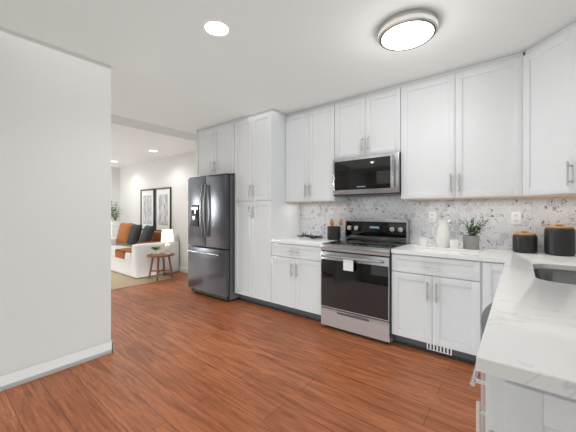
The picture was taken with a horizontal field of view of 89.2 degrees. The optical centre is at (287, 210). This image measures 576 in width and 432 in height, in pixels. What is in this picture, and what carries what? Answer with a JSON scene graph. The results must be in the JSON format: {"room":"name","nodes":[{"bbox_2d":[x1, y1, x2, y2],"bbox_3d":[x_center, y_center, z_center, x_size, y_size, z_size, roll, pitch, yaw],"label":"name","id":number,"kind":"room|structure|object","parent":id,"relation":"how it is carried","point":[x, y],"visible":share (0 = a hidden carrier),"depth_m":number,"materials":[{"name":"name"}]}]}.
{"room":"kitchen","nodes":[
{"label":"kitchen","id":0,"kind":"room"},
{"bbox_2d":[0,27,110,375],"bbox_3d":[-2.652,-0.015,1.381,0.130,2.570,3.260,0,0,38],"label":"wall","id":1,"kind":"structure","parent":0,"point":[55,202],"depth_m":2.29,"materials":[{"name":"paint"}]},
{"bbox_2d":[0,340,112,391],"bbox_3d":[-2.599,1.218,1.348,0.034,0.105,3.274,0,0,39],"label":"baseboard","id":2,"kind":"structure","parent":1,"relation":"attached to","point":[19,377],"depth_m":2.28,"materials":[{"name":"paint"}]},
{"bbox_2d":[111,167,119,220],"bbox_3d":[-5.102,0.045,8.236,1.160,2.450,0.220,0,0,38],"label":"wall","id":3,"kind":"structure","parent":0,"point":[115,184],"depth_m":7.87,"materials":[{"name":"paint"}]},
{"bbox_2d":[111,114,195,167],"bbox_3d":[-5.111,-1.240,4.819,5.400,0.119,5.580,0,0,38],"label":"ceiling","id":4,"kind":"structure","parent":0,"point":[133,142],"depth_m":5.03,"materials":[{"name":"paint"}]},
{"bbox_2d":[0,271,480,431],"bbox_3d":[-3.186,1.320,3.288,10.720,0.100,5.980,0,0,38],"label":"floor","id":5,"kind":"structure","parent":0,"point":[183,357],"depth_m":2.19,"materials":[{"name":"brown wood"}]},
{"bbox_2d":[111,201,122,236],"bbox_3d":[-4.502,0.504,7.495,0.608,1.531,0.497,0,0,38],"label":"plant","id":6,"kind":"object","parent":5,"relation":"on","point":[115,224],"visible":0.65,"depth_m":7.43,"materials":[{"name":"green plant"}]},
{"bbox_2d":[111,271,171,289],"bbox_3d":[-3.876,1.266,5.625,2.830,0.006,1.980,0,0,38],"label":"area rug","id":7,"kind":"object","parent":5,"relation":"on","point":[119,281],"visible":0.29,"depth_m":5.31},
{"bbox_2d":[111,231,178,278],"bbox_3d":[-3.375,0.866,6.400,2.150,0.792,0.895,0,0,38],"label":"sofa","id":8,"kind":"object","parent":7,"relation":"on","point":[136,263],"visible":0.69,"depth_m":5.69,"materials":[{"name":"fabric"}]},
{"bbox_2d":[116,223,132,243],"bbox_3d":[-3.811,0.518,6.807,0.500,0.500,0.140,0,-14,33],"label":"pillow","id":9,"kind":"object","parent":8,"relation":"on","point":[123,232],"visible":0.83,"depth_m":6.72,"materials":[{"name":"orange fabric"}]},
{"bbox_2d":[127,224,141,244],"bbox_3d":[-3.407,0.525,6.479,0.480,0.480,0.140,0,-16,43],"label":"pillow","id":10,"kind":"object","parent":8,"relation":"on","point":[134,234],"visible":0.96,"depth_m":6.36,"materials":[{"name":"grey fabric"}]},
{"bbox_2d":[115,231,161,258],"bbox_3d":[-3.002,0.690,6.074,0.738,0.480,0.901,0,0,38],"label":"throw blanket","id":11,"kind":"object","parent":8,"relation":"on","point":[120,252],"visible":0.5,"depth_m":5.89,"materials":[{"name":"orange fabric"}]},
{"bbox_2d":[139,225,154,242],"bbox_3d":[-2.914,0.512,6.023,0.140,0.450,0.450,24,-16,-41],"label":"pillow","id":12,"kind":"object","parent":8,"relation":"on","point":[147,233],"visible":0.83,"depth_m":5.90,"materials":[{"name":"grey fabric"}]},
{"bbox_2d":[147,252,174,280],"bbox_3d":[-2.381,1.035,5.472,0.480,0.451,0.480,0,0,38],"label":"side table","id":13,"kind":"object","parent":7,"relation":"on","point":[159,256],"visible":0.96,"depth_m":5.44,"materials":[{"name":"brown wood"}]},
{"bbox_2d":[151,246,160,254],"bbox_3d":[-2.470,0.726,5.449,0.203,0.166,0.200,0,0,38],"label":"potted plant","id":14,"kind":"object","parent":13,"relation":"on","point":[155,250],"visible":1,"depth_m":5.41,"materials":[{"name":"white ceramic"}]},
{"bbox_2d":[161,229,173,253],"bbox_3d":[-2.271,0.579,5.499,0.230,0.460,0.230,0,0,38],"label":"table lamp","id":15,"kind":"object","parent":13,"relation":"on","point":[167,236],"visible":1,"depth_m":5.44,"materials":[{"name":"white fabric"}]},
{"bbox_2d":[188,173,239,300],"bbox_3d":[-0.998,0.374,4.556,0.907,1.791,0.811,0,0,38],"label":"refrigerator","id":16,"kind":"object","parent":5,"relation":"on","point":[211,235],"visible":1,"depth_m":4.18,"materials":[{"name":"grey metal"}]},
{"bbox_2d":[235,109,299,309],"bbox_3d":[-0.300,-0.014,4.128,0.690,2.568,0.669,0,0,38],"label":"tall cabinet","id":17,"kind":"object","parent":5,"relation":"on","point":[265,213],"visible":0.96,"depth_m":3.87,"materials":[{"name":"paint"}]},
{"bbox_2d":[271,242,321,321],"bbox_3d":[0.275,0.833,3.696,0.746,0.876,0.628,0,0,38],"label":"base cabinet","id":18,"kind":"object","parent":5,"relation":"on","point":[295,269],"depth_m":3.43,"materials":[{"name":"paint"}]},
{"bbox_2d":[271,236,343,246],"bbox_3d":[0.272,0.376,3.691,0.746,0.036,0.640,0,0,38],"label":"countertop","id":19,"kind":"structure","parent":18,"relation":"on","point":[304,240],"depth_m":3.54,"materials":[{"name":"stone"}]},
{"bbox_2d":[298,233,324,238],"bbox_3d":[0.302,0.313,3.689,0.428,0.079,0.199,0,0,38],"label":"greenery sprig","id":20,"kind":"object","parent":19,"relation":"on","point":[312,237],"visible":1,"depth_m":3.71,"materials":[{"name":"green plant"}]},
{"bbox_2d":[327,218,342,239],"bbox_3d":[0.575,0.224,3.628,0.195,0.267,0.169,0,0,38],"label":"utensil crock","id":21,"kind":"object","parent":19,"relation":"on","point":[333,232],"visible":1,"depth_m":3.57,"materials":[{"name":"ceramic"}]},
{"bbox_2d":[321,219,409,342],"bbox_3d":[0.833,0.682,3.183,0.752,1.175,0.717,0,0,38],"label":"range oven","id":22,"kind":"object","parent":5,"relation":"on","point":[356,279],"visible":0.98,"depth_m":2.97,"materials":[{"name":"silver metal"}]},
{"bbox_2d":[392,253,494,364],"bbox_3d":[1.468,0.833,2.747,0.774,0.876,0.628,0,0,38],"label":"base cabinet","id":23,"kind":"object","parent":5,"relation":"on","point":[439,305],"depth_m":2.49,"materials":[{"name":"paint"}]},
{"bbox_2d":[391,243,506,262],"bbox_3d":[1.490,0.376,2.722,0.840,0.036,0.640,0,0,39],"label":"countertop","id":24,"kind":"structure","parent":23,"relation":"on","point":[487,255],"depth_m":2.52,"materials":[{"name":"stone"}]},
{"bbox_2d":[413,244,482,251],"bbox_3d":[1.522,0.348,2.789,0.550,0.018,0.260,0,0,38],"label":"serving tray","id":25,"kind":"object","parent":24,"relation":"on","point":[435,246],"visible":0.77,"depth_m":2.72,"materials":[{"name":"white ceramic"}]},
{"bbox_2d":[419,237,430,245],"bbox_3d":[1.352,0.308,2.885,0.106,0.085,0.082,0,0,38],"label":"cup","id":26,"kind":"object","parent":25,"relation":"on","point":[423,241],"visible":0.94,"depth_m":2.86,"materials":[{"name":"white ceramic"}]},
{"bbox_2d":[432,219,451,247],"bbox_3d":[1.495,0.213,2.836,0.175,0.275,0.132,0,0,38],"label":"pitcher","id":27,"kind":"object","parent":25,"relation":"on","point":[442,237],"visible":1,"depth_m":2.79,"materials":[{"name":"white ceramic"}]},
{"bbox_2d":[450,239,462,248],"bbox_3d":[1.552,0.308,2.695,0.106,0.085,0.082,0,0,38],"label":"cup","id":28,"kind":"object","parent":25,"relation":"on","point":[455,243],"visible":0.96,"depth_m":2.67,"materials":[{"name":"white ceramic"}]},
{"bbox_2d":[463,217,488,249],"bbox_3d":[1.713,0.201,2.665,0.207,0.299,0.228,0,0,38],"label":"potted plant","id":29,"kind":"object","parent":25,"relation":"on","point":[471,240],"visible":1,"depth_m":2.65,"materials":[{"name":"concrete"}]},
{"bbox_2d":[481,302,492,431],"bbox_3d":[1.087,0.834,0.985,0.724,0.872,0.599,0,0,38],"label":"dishwasher","id":30,"kind":"object","parent":5,"relation":"on","point":[485,314],"visible":0.1,"depth_m":1.05,"materials":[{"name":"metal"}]},
{"bbox_2d":[495,262,503,292],"bbox_3d":[1.768,0.833,2.509,0.253,0.876,0.628,0,0,38],"label":"base cabinet","id":31,"kind":"object","parent":5,"relation":"on","point":[498,266],"depth_m":2.24,"materials":[{"name":"paint"}]},
{"bbox_2d":[478,371,575,431],"bbox_3d":[0.844,0.833,0.621,0.688,0.876,0.262,0,0,38],"label":"base cabinet","id":32,"kind":"object","parent":5,"relation":"on","point":[512,406],"depth_m":0.68,"materials":[{"name":"paint"}]},
{"bbox_2d":[476,250,575,398],"bbox_3d":[1.523,0.376,1.489,0.706,0.036,2.528,0,0,39],"label":"countertop","id":33,"kind":"structure","parent":32,"relation":"on","point":[529,337],"depth_m":0.87,"materials":[{"name":"stone"}]},
{"bbox_2d":[512,231,537,253],"bbox_3d":[2.050,0.265,2.529,0.170,0.184,0.170,0,0,38],"label":"canister","id":34,"kind":"object","parent":33,"relation":"on","point":[524,242],"visible":1,"depth_m":2.47,"materials":[{"name":"ceramic"}]},
{"bbox_2d":[534,269,575,284],"bbox_3d":[1.659,0.499,1.645,0.448,0.206,0.708,0,0,38],"label":"sink basin","id":35,"kind":"object","parent":33,"relation":"in","point":[561,276],"visible":0.1,"depth_m":1.96,"materials":[{"name":"metal"}]},
{"bbox_2d":[544,224,575,255],"bbox_3d":[2.216,0.233,2.384,0.190,0.249,0.190,0,0,38],"label":"canister","id":36,"kind":"object","parent":33,"relation":"on","point":[559,239],"visible":1,"depth_m":2.31,"materials":[{"name":"ceramic"}]},
{"bbox_2d":[527,252,575,262],"bbox_3d":[2.085,0.376,2.193,0.390,0.036,0.728,0,0,39],"label":"countertop","id":37,"kind":"structure","parent":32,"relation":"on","point":[539,255],"depth_m":2.20,"materials":[{"name":"stone"}]},
{"bbox_2d":[0,0,575,133],"bbox_3d":[-3.186,-1.350,3.288,10.720,0.100,5.980,0,0,38],"label":"ceiling","id":38,"kind":"structure","parent":0,"point":[173,64],"depth_m":2.29,"materials":[{"name":"paint"}]},
{"bbox_2d":[202,19,230,36],"bbox_3d":[-0.507,-1.296,2.077,0.201,0.006,0.201,0,0,38],"label":"recessed light","id":39,"kind":"object","parent":38,"relation":"in","point":[215,28],"visible":1,"depth_m":2.07,"materials":[{"name":"paint"}]},
{"bbox_2d":[378,9,438,50],"bbox_3d":[0.845,-1.254,2.075,0.400,0.091,0.400,0,0,38],"label":"flush-mount light","id":40,"kind":"object","parent":38,"relation":"attached to","point":[408,29],"visible":1,"depth_m":1.98,"materials":[{"name":"white glass"}]},
{"bbox_2d":[120,151,505,267],"bbox_3d":[-1.387,-0.015,5.550,10.720,2.570,0.200,0,0,38],"label":"wall","id":41,"kind":"structure","parent":0,"point":[176,172],"depth_m":6.43,"materials":[{"name":"paint"}]},
{"bbox_2d":[140,189,154,230],"bbox_3d":[-3.353,-0.030,6.965,0.660,0.980,0.030,0,0,38],"label":"picture frame","id":42,"kind":"object","parent":41,"relation":"attached to","point":[147,206],"visible":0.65,"depth_m":6.96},
{"bbox_2d":[155,187,171,230],"bbox_3d":[-2.789,-0.030,6.517,0.660,0.980,0.030,0,0,38],"label":"picture frame","id":43,"kind":"object","parent":41,"relation":"attached to","point":[163,208],"visible":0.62,"depth_m":6.50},
{"bbox_2d":[179,267,187,273],"bbox_3d":[-2.844,1.218,6.569,4.450,0.105,0.017,0,0,39],"label":"baseboard","id":44,"kind":"structure","parent":41,"relation":"attached to","point":[181,269],"depth_m":6.01,"materials":[{"name":"paint"}]},
{"bbox_2d":[196,120,235,176],"bbox_3d":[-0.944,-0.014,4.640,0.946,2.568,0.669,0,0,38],"label":"upper cabinet","id":45,"kind":"object","parent":41,"relation":"attached to","point":[215,149],"visible":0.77,"depth_m":4.37,"materials":[{"name":"paint"}]},
{"bbox_2d":[285,100,347,202],"bbox_3d":[0.386,-0.709,3.783,0.811,1.178,0.342,0,0,38],"label":"upper cabinet","id":46,"kind":"object","parent":41,"relation":"attached to","point":[312,135],"depth_m":3.64,"materials":[{"name":"paint"}]},
{"bbox_2d":[341,84,400,157],"bbox_3d":[0.952,-0.950,3.333,0.759,0.696,0.342,0,0,38],"label":"upper cabinet","id":47,"kind":"object","parent":41,"relation":"attached to","point":[370,122],"depth_m":3.16,"materials":[{"name":"paint"}]},
{"bbox_2d":[333,151,400,196],"bbox_3d":[0.922,-0.388,3.295,0.754,0.425,0.437,0,0,38],"label":"microwave","id":48,"kind":"object","parent":47,"relation":"attached to","point":[370,175],"visible":1,"depth_m":3.13,"materials":[{"name":"silver metal"}]},
{"bbox_2d":[301,196,575,251],"bbox_3d":[1.382,0.084,3.216,3.072,0.547,0.005,0,0,38],"label":"tile backsplash","id":49,"kind":"structure","parent":41,"relation":"attached to","point":[538,215],"depth_m":2.95,"materials":[{"name":"tile"}]},
{"bbox_2d":[428,212,435,222],"bbox_3d":[1.526,0.065,3.092,0.072,0.116,0.008,0,0,38],"label":"electrical outlet","id":50,"kind":"object","parent":49,"relation":"attached to","point":[431,217],"visible":1,"depth_m":3.09,"materials":[{"name":"paint"}]},
{"bbox_2d":[511,212,520,224],"bbox_3d":[2.074,0.065,2.656,0.072,0.116,0.008,0,0,38],"label":"electrical outlet","id":51,"kind":"object","parent":49,"relation":"attached to","point":[515,218],"visible":1,"depth_m":2.65,"materials":[{"name":"paint"}]},
{"bbox_2d":[401,52,522,199],"bbox_3d":[1.604,-0.709,2.814,1.030,1.178,0.342,0,0,38],"label":"upper cabinet","id":52,"kind":"object","parent":41,"relation":"attached to","point":[457,134],"depth_m":2.62,"materials":[{"name":"paint"}]},
{"bbox_2d":[523,22,575,197],"bbox_3d":[2.150,-0.707,2.193,0.602,1.182,0.635,0,0,39],"label":"upper cabinet","id":53,"kind":"object","parent":41,"relation":"attached to","point":[549,117],"visible":1,"depth_m":2.15,"materials":[{"name":"paint"}]}
]}

